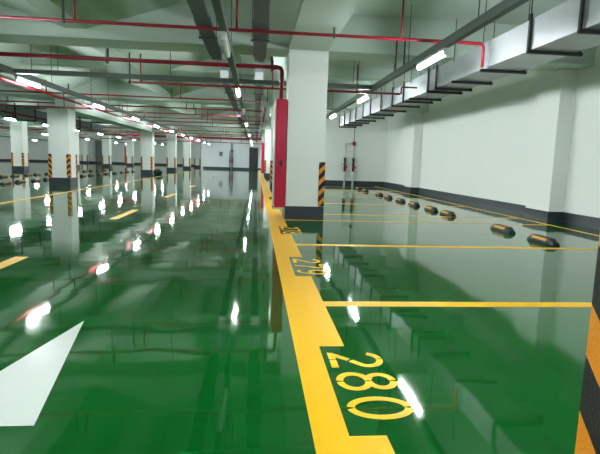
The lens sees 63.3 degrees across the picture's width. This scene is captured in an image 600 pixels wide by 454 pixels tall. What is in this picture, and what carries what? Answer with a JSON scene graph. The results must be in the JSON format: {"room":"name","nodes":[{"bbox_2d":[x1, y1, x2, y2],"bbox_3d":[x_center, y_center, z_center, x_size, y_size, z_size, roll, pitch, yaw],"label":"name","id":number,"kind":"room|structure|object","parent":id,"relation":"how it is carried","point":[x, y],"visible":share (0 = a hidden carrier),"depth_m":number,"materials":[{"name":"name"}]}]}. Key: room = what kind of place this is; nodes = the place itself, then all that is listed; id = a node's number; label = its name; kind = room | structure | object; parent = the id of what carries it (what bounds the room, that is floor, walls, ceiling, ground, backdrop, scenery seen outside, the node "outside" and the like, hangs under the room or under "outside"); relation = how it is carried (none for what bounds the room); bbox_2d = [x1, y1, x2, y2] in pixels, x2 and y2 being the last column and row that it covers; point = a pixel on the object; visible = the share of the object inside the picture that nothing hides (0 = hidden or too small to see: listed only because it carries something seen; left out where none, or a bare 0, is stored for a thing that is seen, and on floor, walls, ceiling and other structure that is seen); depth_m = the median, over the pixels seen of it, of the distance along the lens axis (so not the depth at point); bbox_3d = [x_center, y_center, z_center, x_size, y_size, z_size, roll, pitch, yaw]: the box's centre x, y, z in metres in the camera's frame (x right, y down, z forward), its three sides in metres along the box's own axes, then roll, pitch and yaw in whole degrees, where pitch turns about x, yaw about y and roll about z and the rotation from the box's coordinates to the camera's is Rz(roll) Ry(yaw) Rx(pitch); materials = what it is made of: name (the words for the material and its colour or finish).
{"room":"parking garage","nodes":[
{"label":"parking garage","id":0,"kind":"room"},
{"bbox_2d":[0,135,10,158],"bbox_3d":[-32.536,-5.126,25.237,0.300,3.420,71.000,1,8,-5],"label":"wall","id":1,"kind":"structure","parent":0,"point":[5,142],"depth_m":58.44,"materials":[{"name":"white paint"}]},
{"bbox_2d":[28,136,193,163],"bbox_3d":[-23.272,-9.736,61.570,24.700,3.420,0.300,1,8,-5],"label":"wall","id":2,"kind":"structure","parent":0,"point":[37,150],"depth_m":61.44,"materials":[{"name":"white paint"}]},
{"bbox_2d":[29,160,193,165],"bbox_3d":[-23.406,-8.120,61.613,24.500,0.200,0.030,1,8,-5],"label":"baseboard","id":3,"kind":"structure","parent":2,"relation":"attached to","point":[29,160],"depth_m":61.64,"materials":[{"name":"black paint"}]},
{"bbox_2d":[201,139,202,167],"bbox_3d":[-10.439,-8.540,55.649,0.200,3.420,14.000,1,8,-5],"label":"wall","id":4,"kind":"structure","parent":0,"point":[202,139],"depth_m":48.78,"materials":[{"name":"grey paint"}]},
{"bbox_2d":[203,139,264,167],"bbox_3d":[-6.341,-7.546,49.214,6.804,3.420,0.300,1,8,-5],"label":"wall","id":5,"kind":"structure","parent":0,"point":[211,158],"depth_m":49.00,"materials":[{"name":"grey paint"}]},
{"bbox_2d":[203,166,260,169],"bbox_3d":[-6.525,-5.931,49.252,6.504,0.200,0.030,1,8,-5],"label":"baseboard","id":6,"kind":"structure","parent":5,"relation":"attached to","point":[203,166],"depth_m":49.14,"materials":[{"name":"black paint"}]},
{"bbox_2d":[249,148,257,169],"bbox_3d":[-4.702,-6.900,49.253,0.900,2.230,0.090,1,8,-5],"label":"door","id":7,"kind":"structure","parent":5,"relation":"in","point":[253,152],"depth_m":49.22,"materials":[{"name":"black metal"}]},
{"bbox_2d":[0,0,595,141],"bbox_3d":[-14.496,-6.101,26.734,35.860,1.180,71.000,1,8,-5],"label":"ceiling","id":8,"kind":"structure","parent":0,"point":[430,19],"depth_m":8.20,"materials":[{"name":"paint"}]},
{"bbox_2d":[0,94,90,108],"bbox_3d":[-8.112,-3.943,14.838,3.450,0.588,0.066,1,8,-5],"label":"pipe","id":9,"kind":"object","parent":8,"relation":"hanging from","point":[64,107],"visible":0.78,"depth_m":14.90,"materials":[{"name":"metal"}]},
{"bbox_2d":[0,126,101,140],"bbox_3d":[-17.242,-6.337,28.987,0.086,1.083,38.000,1,8,-5],"label":"pipe","id":10,"kind":"object","parent":8,"relation":"hanging from","point":[2,126],"visible":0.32,"depth_m":32.72,"materials":[{"name":"red metal"}]},
{"bbox_2d":[0,102,102,131],"bbox_3d":[-10.866,-4.155,16.688,0.800,0.550,23.980,1,8,-5],"label":"air duct","id":11,"kind":"object","parent":8,"relation":"hanging from","point":[21,110],"visible":0.54,"depth_m":19.75,"materials":[{"name":"black metal"}]},
{"bbox_2d":[0,126,124,142],"bbox_3d":[-18.061,-6.743,31.390,0.084,0.970,55.000,1,8,-5],"label":"lighting trunking","id":12,"kind":"object","parent":8,"relation":"hanging from","point":[0,126],"visible":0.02,"depth_m":38.65,"materials":[{"name":"grey metal"}]},
{"bbox_2d":[0,107,140,137],"bbox_3d":[-11.002,-5.823,26.589,0.076,1.078,28.015,1,8,-5],"label":"pipe","id":13,"kind":"object","parent":8,"relation":"hanging from","point":[6,111],"visible":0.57,"depth_m":19.65,"materials":[{"name":"red metal"}]},
{"bbox_2d":[0,44,194,140],"bbox_3d":[-6.818,-5.138,22.501,0.072,1.086,37.015,1,8,-5],"label":"pipe","id":14,"kind":"object","parent":8,"relation":"hanging from","point":[1,78],"visible":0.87,"depth_m":12.37,"materials":[{"name":"metal"}]},
{"bbox_2d":[0,45,209,143],"bbox_3d":[-6.349,-4.811,20.097,0.084,1.065,55.900,1,8,-5],"label":"lighting trunking","id":15,"kind":"object","parent":8,"relation":"hanging from","point":[7,69],"depth_m":11.55,"materials":[{"name":"grey metal"}]},
{"bbox_2d":[0,123,261,132],"bbox_3d":[-10.536,-6.325,29.899,16.322,0.568,0.056,1,8,-5],"label":"pipe","id":16,"kind":"object","parent":8,"relation":"hanging from","point":[0,123],"visible":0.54,"depth_m":30.25,"materials":[{"name":"red metal"}]},
{"bbox_2d":[95,132,166,144],"bbox_3d":[-13.010,-6.315,29.372,0.084,0.970,60.000,1,8,-5],"label":"lighting trunking","id":17,"kind":"object","parent":8,"relation":"hanging from","point":[95,132],"visible":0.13,"depth_m":37.04,"materials":[{"name":"grey metal"}]},
{"bbox_2d":[5,126,258,135],"bbox_3d":[-11.311,-6.736,32.914,17.322,0.568,0.056,1,8,-5],"label":"pipe","id":18,"kind":"object","parent":8,"relation":"hanging from","point":[5,126],"visible":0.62,"depth_m":33.20,"materials":[{"name":"red metal"}]},
{"bbox_2d":[0,96,265,111],"bbox_3d":[-5.721,-4.386,16.615,9.122,0.568,0.056,1,8,-5],"label":"pipe","id":19,"kind":"object","parent":8,"relation":"hanging from","point":[7,100],"visible":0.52,"depth_m":16.71,"materials":[{"name":"red metal"}]},
{"bbox_2d":[0,80,267,101],"bbox_3d":[-5.466,-3.998,13.793,9.122,0.568,0.056,1,8,-5],"label":"pipe","id":20,"kind":"object","parent":8,"relation":"hanging from","point":[171,97],"visible":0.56,"depth_m":13.91,"materials":[{"name":"metal"}]},
{"bbox_2d":[0,48,283,98],"bbox_3d":[-4.883,-3.003,8.199,9.284,1.380,0.117,1,8,-5],"label":"pipe","id":21,"kind":"object","parent":8,"relation":"hanging from","point":[107,59],"visible":0.85,"depth_m":8.40,"materials":[{"name":"red metal"}]},
{"bbox_2d":[24,100,264,117],"bbox_3d":[-5.926,-4.698,18.884,9.122,0.568,0.056,1,8,-5],"label":"pipe","id":22,"kind":"object","parent":8,"relation":"hanging from","point":[105,100],"visible":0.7,"depth_m":19.03,"materials":[{"name":"red metal"}]},
{"bbox_2d":[35,129,260,136],"bbox_3d":[-12.031,-7.104,35.332,18.322,0.568,0.056,1,8,-5],"label":"pipe","id":23,"kind":"object","parent":8,"relation":"hanging from","point":[35,129],"visible":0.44,"depth_m":35.68,"materials":[{"name":"red metal"}]},
{"bbox_2d":[79,134,258,140],"bbox_3d":[-12.095,-7.950,41.594,17.322,0.568,0.056,1,8,-5],"label":"pipe","id":24,"kind":"object","parent":8,"relation":"hanging from","point":[79,134],"visible":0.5,"depth_m":41.93,"materials":[{"name":"red metal"}]},
{"bbox_2d":[75,110,262,124],"bbox_3d":[-6.310,-5.282,23.127,9.122,0.568,0.056,1,8,-5],"label":"pipe","id":25,"kind":"object","parent":8,"relation":"hanging from","point":[135,110],"visible":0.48,"depth_m":23.27,"materials":[{"name":"red metal"}]},
{"bbox_2d":[90,121,262,128],"bbox_3d":[-6.551,-5.648,25.791,9.122,0.568,0.056,1,8,-5],"label":"pipe","id":26,"kind":"object","parent":8,"relation":"hanging from","point":[97,121],"visible":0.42,"depth_m":25.93,"materials":[{"name":"red metal"}]},
{"bbox_2d":[100,133,260,143],"bbox_3d":[-9.216,-7.247,37.910,12.400,1.170,0.155,1,8,-5],"label":"pipe","id":27,"kind":"object","parent":8,"relation":"hanging from","point":[155,135],"visible":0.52,"depth_m":38.01,"materials":[{"name":"red metal"}]},
{"bbox_2d":[0,47,371,89],"bbox_3d":[-4.123,-3.326,9.162,11.165,0.950,0.120,1,8,-5],"label":"lighting trunking","id":28,"kind":"object","parent":8,"relation":"hanging from","point":[17,71],"visible":0.72,"depth_m":9.31,"materials":[{"name":"grey metal"}]},
{"bbox_2d":[119,106,263,121],"bbox_3d":[-6.123,-4.997,21.055,9.122,0.568,0.056,1,8,-5],"label":"pipe","id":29,"kind":"object","parent":8,"relation":"hanging from","point":[122,106],"visible":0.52,"depth_m":21.23,"materials":[{"name":"red metal"}]},
{"bbox_2d":[186,0,249,141],"bbox_3d":[-2.487,-4.847,19.935,0.270,0.712,54.900,1,8,-5],"label":"cable tray","id":30,"kind":"object","parent":8,"relation":"hanging from","point":[198,8],"visible":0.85,"depth_m":7.29,"materials":[{"name":"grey metal"}]},
{"bbox_2d":[186,0,208,19],"bbox_3d":[-1.188,-2.577,5.517,0.185,0.060,1.400,1,8,-5],"label":"tray","id":31,"kind":"object","parent":30,"relation":"on","point":[198,8],"depth_m":5.78,"materials":[{"name":"grey metal"}]},
{"bbox_2d":[194,16,221,55],"bbox_3d":[-1.347,-2.810,7.270,0.210,0.060,2.150,1,8,-5],"label":"tray","id":32,"kind":"object","parent":30,"relation":"on","point":[209,37],"depth_m":7.00,"materials":[{"name":"grey metal"}]},
{"bbox_2d":[211,56,222,60],"bbox_3d":[-1.460,-2.991,8.527,0.178,0.060,0.400,1,8,-5],"label":"tray","id":33,"kind":"object","parent":30,"relation":"on","point":[220,58],"depth_m":8.55,"materials":[{"name":"grey metal"}]},
{"bbox_2d":[216,55,227,69],"bbox_3d":[-1.571,-3.315,9.780,0.178,0.060,1.480,1,8,-5],"label":"tray","id":34,"kind":"object","parent":30,"relation":"on","point":[224,59],"depth_m":9.67,"materials":[{"name":"grey metal"}]},
{"bbox_2d":[222,83,249,141],"bbox_3d":[-3.301,-5.761,28.877,0.178,0.060,36.860,1,8,-5],"label":"tray","id":35,"kind":"object","parent":30,"relation":"on","point":[229,91],"depth_m":15.37,"materials":[{"name":"grey metal"}]},
{"bbox_2d":[211,0,252,144],"bbox_3d":[-2.173,-4.667,19.988,0.084,1.065,54.900,1,8,-5],"label":"lighting trunking","id":36,"kind":"object","parent":8,"relation":"hanging from","point":[218,7],"depth_m":6.09,"materials":[{"name":"grey metal"}]},
{"bbox_2d":[0,0,484,67],"bbox_3d":[-3.354,-2.795,6.275,11.981,0.855,0.058,1,8,-5],"label":"pipe","id":37,"kind":"object","parent":8,"relation":"hanging from","point":[63,20],"visible":0.98,"depth_m":6.50,"materials":[{"name":"red metal"}]},
{"bbox_2d":[251,0,269,141],"bbox_3d":[-1.740,-4.833,20.004,0.270,0.712,54.900,1,8,-5],"label":"cable tray","id":38,"kind":"object","parent":8,"relation":"hanging from","point":[261,10],"visible":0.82,"depth_m":7.07,"materials":[{"name":"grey metal"}]},
{"bbox_2d":[255,85,262,141],"bbox_3d":[-2.554,-5.747,28.947,0.178,0.060,36.860,1,8,-5],"label":"tray","id":39,"kind":"object","parent":38,"relation":"on","point":[258,92],"depth_m":15.20,"materials":[{"name":"grey metal"}]},
{"bbox_2d":[255,62,263,71],"bbox_3d":[-0.824,-3.301,9.849,0.178,0.060,1.480,1,8,-5],"label":"tray","id":40,"kind":"object","parent":38,"relation":"on","point":[256,70],"depth_m":10.29,"materials":[{"name":"grey metal"}]},
{"bbox_2d":[254,58,264,62],"bbox_3d":[-0.714,-2.978,8.596,0.178,0.060,0.400,1,8,-5],"label":"tray","id":41,"kind":"object","parent":38,"relation":"on","point":[261,60],"depth_m":8.61,"materials":[{"name":"grey metal"}]},
{"bbox_2d":[253,19,268,58],"bbox_3d":[-0.600,-2.797,7.339,0.210,0.060,2.150,1,8,-5],"label":"tray","id":42,"kind":"object","parent":38,"relation":"on","point":[260,40],"depth_m":7.07,"materials":[{"name":"grey metal"}]},
{"bbox_2d":[253,0,269,23],"bbox_3d":[-0.442,-2.564,5.587,0.185,0.060,1.400,1,8,-5],"label":"tray","id":43,"kind":"object","parent":38,"relation":"on","point":[260,7],"depth_m":5.78,"materials":[{"name":"grey metal"}]},
{"bbox_2d":[127,53,399,94],"bbox_3d":[-0.639,-3.013,9.632,5.400,0.582,0.058,1,8,-5],"label":"pipe","id":44,"kind":"object","parent":8,"relation":"hanging from","point":[129,81],"visible":0.83,"depth_m":9.60,"materials":[{"name":"metal"}]},
{"bbox_2d":[400,86,416,93],"bbox_3d":[2.214,-2.783,9.921,0.337,0.157,0.036,1,8,-5],"label":"pipe","id":45,"kind":"object","parent":44,"relation":"attached to","point":[402,86],"visible":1,"depth_m":9.90,"materials":[{"name":"metal"}]},
{"bbox_2d":[395,41,405,69],"bbox_3d":[1.664,-2.870,8.066,0.180,0.515,0.040,1,8,-5],"label":"hanging rod","id":46,"kind":"object","parent":8,"relation":"hanging from","point":[396,41],"visible":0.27,"depth_m":8.06,"materials":[{"name":"grey metal"}]},
{"bbox_2d":[326,0,529,118],"bbox_3d":[1.791,-2.689,6.227,0.084,1.065,26.500,1,8,-5],"label":"lighting trunking","id":47,"kind":"object","parent":8,"relation":"hanging from","point":[504,7],"depth_m":6.07,"materials":[{"name":"grey metal"}]},
{"bbox_2d":[339,0,599,127],"bbox_3d":[2.957,-2.885,7.826,0.710,1.032,23.692,1,8,-5],"label":"air duct","id":48,"kind":"object","parent":8,"relation":"hanging from","point":[571,27],"visible":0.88,"depth_m":6.79,"materials":[{"name":"metal"}]},
{"bbox_2d":[0,161,599,453],"bbox_3d":[-14.592,-3.001,27.152,35.860,0.200,71.000,1,8,-5],"label":"floor","id":49,"kind":"structure","parent":0,"point":[183,344],"depth_m":3.18,"materials":[{"name":"green paint"}]},
{"bbox_2d":[0,181,10,183],"bbox_3d":[-9.437,-1.427,15.571,0.150,0.090,0.600,1,8,-5],"label":"wheel stop","id":50,"kind":"object","parent":49,"relation":"on","point":[1,182],"visible":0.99,"depth_m":15.45,"materials":[{"name":"black rubber"}]},
{"bbox_2d":[0,257,27,268],"bbox_3d":[-2.633,0.389,3.991,0.130,0.001,1.480,1,8,-5],"label":"centre dash","id":51,"kind":"object","parent":49,"relation":"on","point":[10,261],"visible":1,"depth_m":4.50,"materials":[{"name":"yellow paint"}]},
{"bbox_2d":[10,120,28,169],"bbox_3d":[-16.153,-4.696,28.019,0.674,2.830,0.674,1,8,-5],"label":"concrete column","id":52,"kind":"structure","parent":49,"relation":"on","point":[18,132],"depth_m":27.76,"materials":[{"name":"white paint"}]},
{"bbox_2d":[0,321,83,425],"bbox_3d":[-1.184,0.764,1.546,0.442,0.001,2.854,1,8,-5],"label":"direction arrow","id":53,"kind":"object","parent":49,"relation":"on","point":[26,384],"visible":1,"depth_m":2.15,"materials":[{"name":"white paint"}]},
{"bbox_2d":[47,108,77,184],"bbox_3d":[-7.850,-2.632,16.081,0.674,2.440,0.674,1,8,-5],"label":"concrete column","id":54,"kind":"structure","parent":49,"relation":"on","point":[61,123],"depth_m":15.80,"materials":[{"name":"white paint"}]},
{"bbox_2d":[76,131,79,167],"bbox_3d":[-16.894,-5.822,36.209,0.674,2.830,0.674,1,8,-5],"label":"concrete column","id":55,"kind":"structure","parent":49,"relation":"on","point":[77,132],"depth_m":36.26,"materials":[{"name":"white paint"}]},
{"bbox_2d":[81,139,88,162],"bbox_3d":[-26.220,-9.239,59.421,0.674,2.830,0.674,1,8,-5],"label":"concrete column","id":56,"kind":"structure","parent":49,"relation":"on","point":[85,143],"depth_m":59.16,"materials":[{"name":"white paint"}]},
{"bbox_2d":[95,140,101,162],"bbox_3d":[-24.996,-9.396,60.868,0.990,2.830,0.770,1,8,-5],"label":"pillar","id":57,"kind":"structure","parent":49,"relation":"on","point":[98,144],"depth_m":60.49,"materials":[{"name":"grey paint"}]},
{"bbox_2d":[0,169,200,203],"bbox_3d":[-6.877,-1.953,20.392,0.110,0.001,55.000,1,8,-5],"label":"floor line","id":58,"kind":"object","parent":49,"relation":"on","point":[200,169],"visible":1,"depth_m":13.17,"materials":[{"name":"yellow paint"}]},
{"bbox_2d":[102,135,111,166],"bbox_3d":[-17.634,-6.949,44.398,0.674,2.830,0.674,1,8,-5],"label":"concrete column","id":59,"kind":"structure","parent":49,"relation":"on","point":[106,143],"depth_m":44.13,"materials":[{"name":"white paint"}]},
{"bbox_2d":[110,210,137,218],"bbox_3d":[-3.037,-0.226,8.461,0.130,0.001,1.480,1,8,-5],"label":"centre dash","id":60,"kind":"object","parent":49,"relation":"on","point":[130,211],"visible":1,"depth_m":8.38,"materials":[{"name":"yellow paint"}]},
{"bbox_2d":[126,140,133,165],"bbox_3d":[-18.374,-8.075,52.588,0.674,2.830,0.674,1,8,-5],"label":"concrete column","id":61,"kind":"structure","parent":49,"relation":"on","point":[129,143],"depth_m":52.31,"materials":[{"name":"white paint"}]},
{"bbox_2d":[124,146,125,162],"bbox_3d":[-18.835,-7.799,52.605,0.227,1.800,0.669,1,8,-5],"label":"upper cabinet","id":62,"kind":"object","parent":61,"relation":"attached to","point":[124,146],"visible":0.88,"depth_m":52.27,"materials":[{"name":"metal"}]},
{"bbox_2d":[140,131,154,173],"bbox_3d":[-8.991,-4.370,28.711,0.674,2.440,0.674,1,8,-5],"label":"concrete column","id":63,"kind":"structure","parent":49,"relation":"on","point":[147,138],"depth_m":28.42,"materials":[{"name":"white paint"}]},
{"bbox_2d":[153,168,162,173],"bbox_3d":[-8.300,-3.251,28.444,0.535,0.337,0.453,1,8,-5],"label":"bag","id":64,"kind":"object","parent":49,"relation":"on","point":[156,171],"visible":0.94,"depth_m":28.28,"materials":[{"name":"black plastic"}]},
{"bbox_2d":[166,133,176,170],"bbox_3d":[-9.726,-5.690,36.875,0.674,2.830,0.674,1,8,-5],"label":"concrete column","id":65,"kind":"structure","parent":49,"relation":"on","point":[171,139],"depth_m":36.58,"materials":[{"name":"white paint"}]},
{"bbox_2d":[183,138,190,168],"bbox_3d":[-10.466,-6.817,45.065,0.674,2.830,0.674,1,8,-5],"label":"concrete column","id":66,"kind":"structure","parent":49,"relation":"on","point":[186,145],"depth_m":44.78,"materials":[{"name":"white paint"}]},
{"bbox_2d":[194,142,200,167],"bbox_3d":[-11.207,-7.943,53.254,0.674,2.830,0.674,1,8,-5],"label":"concrete column","id":67,"kind":"structure","parent":49,"relation":"on","point":[197,145],"depth_m":52.95,"materials":[{"name":"white paint"}]},
{"bbox_2d":[228,150,233,168],"bbox_3d":[-6.956,-7.099,48.831,0.565,2.600,0.218,1,8,-5],"label":"stand","id":68,"kind":"object","parent":49,"relation":"on","point":[230,150],"visible":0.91,"depth_m":48.86,"materials":[{"name":"grey metal"}]},
{"bbox_2d":[264,129,270,176],"bbox_3d":[-1.813,-4.431,29.352,0.674,2.830,0.674,1,8,-5],"label":"concrete column","id":69,"kind":"structure","parent":49,"relation":"on","point":[267,153],"depth_m":29.02,"materials":[{"name":"white paint"}]},
{"bbox_2d":[260,143,264,172],"bbox_3d":[-2.274,-4.155,29.369,0.227,1.800,0.669,1,8,-5],"label":"upper cabinet","id":70,"kind":"object","parent":69,"relation":"attached to","point":[262,144],"visible":0.98,"depth_m":29.05,"materials":[{"name":"red metal"}]},
{"bbox_2d":[269,105,273,189],"bbox_3d":[-0.672,-2.693,16.721,0.674,2.830,0.674,1,8,-5],"label":"concrete column","id":71,"kind":"structure","parent":49,"relation":"on","point":[272,113],"depth_m":16.43,"materials":[{"name":"white paint"}]},
{"bbox_2d":[281,227,301,233],"bbox_3d":[-0.132,0.046,7.111,0.286,0.002,0.677,1,8,-5],"label":"floor number","id":72,"kind":"object","parent":49,"relation":"on","point":[281,227],"visible":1,"depth_m":7.10,"materials":[{"name":"yellow paint"}]},
{"bbox_2d":[282,49,328,219],"bbox_3d":[0.082,-1.569,8.553,0.674,2.830,0.674,1,8,-5],"label":"concrete column","id":73,"kind":"structure","parent":49,"relation":"on","point":[307,70],"depth_m":8.23,"materials":[{"name":"white paint"}]},
{"bbox_2d":[272,99,287,207],"bbox_3d":[-0.385,-1.281,8.556,0.242,1.820,0.669,1,8,-5],"label":"cabinet","id":74,"kind":"object","parent":73,"relation":"attached to","point":[280,105],"visible":1,"depth_m":8.25,"materials":[{"name":"red metal"}]},
{"bbox_2d":[292,259,326,273],"bbox_3d":[0.085,0.378,4.698,0.283,0.002,0.677,1,8,-5],"label":"floor number","id":75,"kind":"object","parent":49,"relation":"on","point":[294,260],"visible":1,"depth_m":4.65,"materials":[{"name":"yellow paint"}]},
{"bbox_2d":[258,170,394,453],"bbox_3d":[-1.522,-1.824,20.666,0.276,0.001,55.450,1,8,-5],"label":"floor strip","id":76,"kind":"object","parent":49,"relation":"on","point":[312,326],"visible":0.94,"depth_m":2.68,"materials":[{"name":"yellow paint"}]},
{"bbox_2d":[341,129,355,184],"bbox_3d":[2.171,-3.567,21.684,0.665,3.410,0.218,1,8,-5],"label":"pipe","id":77,"kind":"object","parent":49,"relation":"on","point":[354,142],"visible":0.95,"depth_m":21.74,"materials":[{"name":"silver metal"}]},
{"bbox_2d":[327,353,412,419],"bbox_3d":[0.309,0.714,2.256,0.284,0.002,0.677,1,8,-5],"label":"floor number","id":78,"kind":"object","parent":49,"relation":"on","point":[367,378],"visible":1,"depth_m":2.20,"materials":[{"name":"yellow paint"}]},
{"bbox_2d":[328,196,422,198],"bbox_3d":[1.569,-0.896,14.491,4.768,0.001,0.120,1,8,-5],"label":"floor line","id":79,"kind":"object","parent":49,"relation":"on","point":[328,196],"visible":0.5,"depth_m":14.54,"materials":[{"name":"yellow paint"}]},
{"bbox_2d":[324,203,464,206],"bbox_3d":[1.791,-0.558,12.034,4.768,0.001,0.120,1,8,-5],"label":"floor line","id":80,"kind":"object","parent":49,"relation":"on","point":[324,203],"visible":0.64,"depth_m":12.06,"materials":[{"name":"yellow paint"}]},
{"bbox_2d":[395,198,405,202],"bbox_3d":[2.732,-0.733,13.220,0.150,0.090,0.600,1,8,-5],"label":"wheel stop","id":81,"kind":"object","parent":49,"relation":"on","point":[401,200],"visible":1,"depth_m":13.00,"materials":[{"name":"black rubber"}]},
{"bbox_2d":[408,201,419,206],"bbox_3d":[2.835,-0.577,12.085,0.150,0.090,0.600,1,8,-5],"label":"wheel stop","id":82,"kind":"object","parent":49,"relation":"on","point":[412,203],"visible":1,"depth_m":11.93,"materials":[{"name":"black rubber"}]},
{"bbox_2d":[301,220,533,224],"bbox_3d":[2.106,-0.079,8.551,4.768,0.001,0.080,1,8,-5],"label":"floor line","id":83,"kind":"object","parent":49,"relation":"on","point":[301,220],"visible":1,"depth_m":8.54,"materials":[{"name":"yellow paint"}]},
{"bbox_2d":[323,214,518,218],"bbox_3d":[2.351,-0.213,9.608,4.088,0.001,0.100,1,8,-5],"label":"floor line","id":84,"kind":"object","parent":49,"relation":"on","point":[323,214],"visible":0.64,"depth_m":9.59,"materials":[{"name":"yellow paint"}]},
{"bbox_2d":[424,206,438,211],"bbox_3d":[2.942,-0.414,10.901,0.150,0.090,0.600,1,8,-5],"label":"wheel stop","id":85,"kind":"object","parent":49,"relation":"on","point":[429,208],"visible":1,"depth_m":10.72,"materials":[{"name":"black rubber"}]},
{"bbox_2d":[296,244,597,249],"bbox_3d":[2.326,0.257,6.114,4.768,0.001,0.120,1,8,-5],"label":"floor line","id":86,"kind":"object","parent":49,"relation":"on","point":[296,244],"visible":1,"depth_m":6.06,"materials":[{"name":"yellow paint"}]},
{"bbox_2d":[440,210,455,216],"bbox_3d":[3.027,-0.285,9.964,0.150,0.090,0.600,1,8,-5],"label":"wheel stop","id":87,"kind":"object","parent":49,"relation":"on","point":[443,212],"visible":1,"depth_m":9.82,"materials":[{"name":"black rubber"}]},
{"bbox_2d":[323,301,591,306],"bbox_3d":[2.545,0.591,3.686,4.768,0.001,0.120,1,8,-5],"label":"floor line","id":88,"kind":"object","parent":49,"relation":"on","point":[327,303],"visible":1,"depth_m":3.55,"materials":[{"name":"yellow paint"}]},
{"bbox_2d":[375,186,598,235],"bbox_3d":[4.582,0.069,8.025,0.070,0.002,28.000,1,8,-5],"label":"floor line","id":89,"kind":"object","parent":49,"relation":"on","point":[375,186],"depth_m":10.10,"materials":[{"name":"yellow paint"}]},
{"bbox_2d":[490,224,515,233],"bbox_3d":[3.228,0.021,7.744,0.150,0.090,0.600,1,8,-5],"label":"wheel stop","id":90,"kind":"object","parent":49,"relation":"on","point":[502,228],"visible":1,"depth_m":7.61,"materials":[{"name":"black rubber"}]},
{"bbox_2d":[527,234,559,245],"bbox_3d":[3.326,0.170,6.658,0.150,0.090,0.600,1,8,-5],"label":"wheel stop","id":91,"kind":"object","parent":49,"relation":"on","point":[545,240],"visible":1,"depth_m":6.54,"materials":[{"name":"black rubber"}]},
{"bbox_2d":[575,235,599,453],"bbox_3d":[0.860,-0.447,0.407,0.674,2.830,0.674,1,8,-5],"label":"concrete column","id":92,"kind":"structure","parent":49,"relation":"on","point":[588,430],"depth_m":0.79,"materials":[{"name":"orange paint"}]},
{"bbox_2d":[325,112,387,181],"bbox_3d":[1.720,-3.629,22.003,4.356,3.420,0.300,1,8,-5],"label":"wall","id":93,"kind":"structure","parent":0,"point":[370,139],"depth_m":21.95,"materials":[{"name":"white paint"}]},
{"bbox_2d":[325,180,383,185],"bbox_3d":[1.685,-2.012,22.060,4.356,0.200,0.020,1,8,-5],"label":"baseboard","id":94,"kind":"structure","parent":93,"relation":"attached to","point":[327,182],"depth_m":22.13,"materials":[{"name":"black paint"}]},
{"bbox_2d":[384,45,599,217],"bbox_3d":[5.327,-1.625,7.960,0.300,3.420,29.200,1,8,-5],"label":"wall","id":95,"kind":"structure","parent":0,"point":[477,142],"depth_m":11.95,"materials":[{"name":"white paint"}]},
{"bbox_2d":[384,182,403,189],"bbox_3d":[4.022,-1.701,20.287,0.020,0.200,3.980,1,8,-5],"label":"baseboard","id":96,"kind":"structure","parent":95,"relation":"attached to","point":[387,184],"depth_m":20.61,"materials":[{"name":"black paint"}]},
{"bbox_2d":[403,113,423,192],"bbox_3d":[4.135,-2.974,17.700,0.320,3.420,0.840,1,8,-5],"label":"pilaster","id":97,"kind":"object","parent":95,"relation":"attached to","point":[415,120],"depth_m":17.45,"materials":[{"name":"white paint"}]},
{"bbox_2d":[418,188,525,213],"bbox_3d":[4.608,-0.810,13.809,0.020,0.200,7.550,1,8,-5],"label":"baseboard","id":98,"kind":"structure","parent":95,"relation":"attached to","point":[505,206],"depth_m":12.84,"materials":[{"name":"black paint"}]},
{"bbox_2d":[523,69,577,221],"bbox_3d":[4.880,-1.841,9.461,0.320,3.420,0.840,1,8,-5],"label":"pilaster","id":99,"kind":"object","parent":95,"relation":"attached to","point":[556,90],"depth_m":9.25,"materials":[{"name":"white paint"}]},
{"bbox_2d":[562,212,599,229],"bbox_3d":[5.370,0.351,5.373,0.020,0.200,7.950,1,8,-5],"label":"baseboard","id":100,"kind":"structure","parent":95,"relation":"attached to","point":[569,218],"depth_m":8.73,"materials":[{"name":"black paint"}]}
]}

